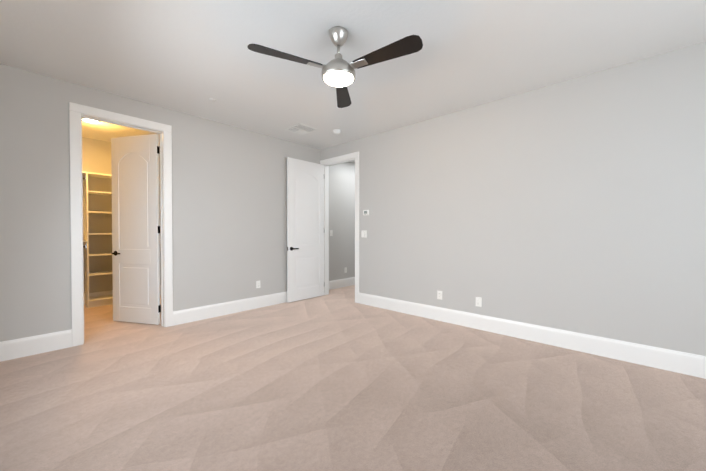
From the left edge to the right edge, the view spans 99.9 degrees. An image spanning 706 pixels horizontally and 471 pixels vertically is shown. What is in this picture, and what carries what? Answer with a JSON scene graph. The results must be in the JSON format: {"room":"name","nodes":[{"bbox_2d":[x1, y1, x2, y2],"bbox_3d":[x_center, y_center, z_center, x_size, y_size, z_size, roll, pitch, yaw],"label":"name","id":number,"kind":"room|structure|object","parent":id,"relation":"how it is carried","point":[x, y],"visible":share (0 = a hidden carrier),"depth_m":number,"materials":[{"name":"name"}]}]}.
{"room":"empty bedroom","nodes":[
{"label":"empty bedroom","id":0,"kind":"room"},
{"bbox_2d":[82,137,160,293],"bbox_3d":[-4.205,-0.239,5.179,0.120,2.740,3.140,1,1,43],"label":"wall","id":1,"kind":"structure","parent":0,"point":[96,156],"depth_m":5.00,"materials":[{"name":"paint"}]},
{"bbox_2d":[84,285,160,304],"bbox_3d":[-4.155,1.041,5.149,0.016,0.180,2.900,1,1,43],"label":"baseboard","id":2,"kind":"structure","parent":1,"relation":"attached to","point":[95,294],"depth_m":5.01,"materials":[{"name":"white paint"}]},
{"bbox_2d":[0,64,320,341],"bbox_3d":[-2.112,-0.225,4.059,0.120,2.740,4.320,1,1,43],"label":"wall","id":3,"kind":"structure","parent":0,"point":[229,212],"depth_m":3.77,"materials":[{"name":"paint"}]},
{"bbox_2d":[0,329,71,361],"bbox_3d":[-3.173,1.071,2.818,0.016,0.180,0.732,1,1,43],"label":"baseboard","id":4,"kind":"structure","parent":3,"relation":"attached to","point":[27,346],"depth_m":2.89,"materials":[{"name":"white paint"}]},
{"bbox_2d":[69,102,172,346],"bbox_3d":[-2.659,-0.114,3.463,0.156,2.533,0.936,1,1,43],"label":"trim","id":5,"kind":"structure","parent":3,"relation":"attached to","point":[78,113],"depth_m":3.21,"materials":[{"name":"white paint"}]},
{"bbox_2d":[111,134,160,324],"bbox_3d":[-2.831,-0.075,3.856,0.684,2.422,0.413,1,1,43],"label":"closet door","id":6,"kind":"structure","parent":3,"relation":"in","point":[135,253],"depth_m":3.84,"materials":[{"name":"white paint"}]},
{"bbox_2d":[173,291,286,325],"bbox_3d":[-1.447,1.047,4.698,0.016,0.180,2.502,1,1,43],"label":"baseboard","id":7,"kind":"structure","parent":3,"relation":"attached to","point":[220,309],"depth_m":4.27,"materials":[{"name":"white paint"}]},
{"bbox_2d":[329,162,354,280],"bbox_3d":[0.125,-0.260,6.865,0.120,2.740,2.600,1,1,43],"label":"wall","id":8,"kind":"structure","parent":0,"point":[342,214],"depth_m":6.37,"materials":[{"name":"paint"}]},
{"bbox_2d":[329,277,354,289],"bbox_3d":[0.135,1.021,6.791,0.016,0.180,2.480,1,1,43],"label":"baseboard","id":9,"kind":"structure","parent":8,"relation":"attached to","point":[340,283],"depth_m":6.35,"materials":[{"name":"white paint"}]},
{"bbox_2d":[0,285,705,470],"bbox_3d":[0.362,1.180,3.651,8.940,0.060,7.040,1,1,43],"label":"floor","id":10,"kind":"structure","parent":0,"point":[338,379],"depth_m":2.10,"materials":[{"name":"carpet"}]},
{"bbox_2d":[82,171,159,307],"bbox_3d":[-4.024,0.068,5.017,0.338,2.130,2.896,1,1,43],"label":"closet shelf","id":11,"kind":"object","parent":10,"relation":"on","point":[97,301],"visible":0.4,"depth_m":4.75,"materials":[{"name":"white wood"}]},
{"bbox_2d":[0,0,705,162],"bbox_3d":[0.362,-1.639,3.616,8.940,0.100,7.040,1,1,43],"label":"ceiling","id":12,"kind":"structure","parent":0,"point":[190,57],"depth_m":2.53,"materials":[{"name":"paint"}]},
{"bbox_2d":[82,118,99,123],"bbox_3d":[-3.614,-1.581,4.090,0.194,0.029,0.194,1,1,43],"label":"recessed light","id":13,"kind":"object","parent":12,"relation":"in","point":[89,120],"visible":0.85,"depth_m":4.08,"materials":[{"name":"white plastic"}]},
{"bbox_2d":[284,123,318,134],"bbox_3d":[-0.778,-1.596,4.466,0.390,0.008,0.360,1,1,43],"label":"ceiling vent","id":14,"kind":"object","parent":12,"relation":"in","point":[301,129],"visible":1,"depth_m":4.46,"materials":[{"name":"white plastic"}]},
{"bbox_2d":[247,26,422,107],"bbox_3d":[-0.071,-1.379,2.199,1.124,0.384,1.174,1,1,43],"label":"fan","id":15,"kind":"object","parent":12,"relation":"hanging from","point":[338,72],"visible":1,"depth_m":2.19,"materials":[{"name":"black wood"}]},
{"bbox_2d":[333,129,340,134],"bbox_3d":[-0.243,-1.576,4.539,0.132,0.049,0.132,1,1,43],"label":"smoke detector","id":16,"kind":"object","parent":12,"relation":"attached to","point":[336,131],"visible":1,"depth_m":4.50,"materials":[{"name":"white plastic"}]},
{"bbox_2d":[321,42,705,355],"bbox_3d":[1.699,-0.219,3.574,6.890,2.740,0.120,1,1,43],"label":"wall","id":17,"kind":"structure","parent":0,"point":[578,205],"depth_m":3.07,"materials":[{"name":"paint"}]},
{"bbox_2d":[287,157,323,302],"bbox_3d":[-0.810,-0.093,5.250,0.131,2.422,0.828,1,1,43],"label":"hall door","id":18,"kind":"structure","parent":17,"relation":"in","point":[305,229],"depth_m":5.20,"materials":[{"name":"white paint"}]},
{"bbox_2d":[320,151,358,302],"bbox_3d":[-0.216,-0.138,5.333,0.986,2.533,0.156,1,1,43],"label":"trim","id":19,"kind":"structure","parent":17,"relation":"attached to","point":[326,163],"depth_m":5.32,"materials":[{"name":"white paint"}]},
{"bbox_2d":[361,230,366,237],"bbox_3d":[0.182,-0.025,4.881,0.115,0.116,0.010,1,1,43],"label":"light switch","id":20,"kind":"object","parent":17,"relation":"attached to","point":[363,233],"visible":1,"depth_m":4.87,"materials":[{"name":"white plastic"}]},
{"bbox_2d":[363,210,368,214],"bbox_3d":[0.210,-0.375,4.841,0.120,0.086,0.023,1,1,43],"label":"thermostat","id":21,"kind":"object","parent":17,"relation":"attached to","point":[365,212],"visible":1,"depth_m":4.83,"materials":[{"name":"white plastic"}]},
{"bbox_2d":[437,290,441,299],"bbox_3d":[1.166,0.801,3.989,0.072,0.116,0.008,1,1,43],"label":"outlet","id":22,"kind":"object","parent":17,"relation":"attached to","point":[439,294],"visible":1,"depth_m":3.99,"materials":[{"name":"white plastic"}]},
{"bbox_2d":[476,297,481,306],"bbox_3d":[1.541,0.816,3.644,0.072,0.116,0.008,1,1,43],"label":"outlet","id":23,"kind":"object","parent":17,"relation":"attached to","point":[478,301],"visible":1,"depth_m":3.63,"materials":[{"name":"white plastic"}]},
{"bbox_2d":[359,292,705,378],"bbox_3d":[2.102,1.067,3.128,5.432,0.180,0.016,1,1,43],"label":"baseboard","id":24,"kind":"structure","parent":17,"relation":"attached to","point":[690,364],"depth_m":3.07,"materials":[{"name":"white paint"}]}
]}

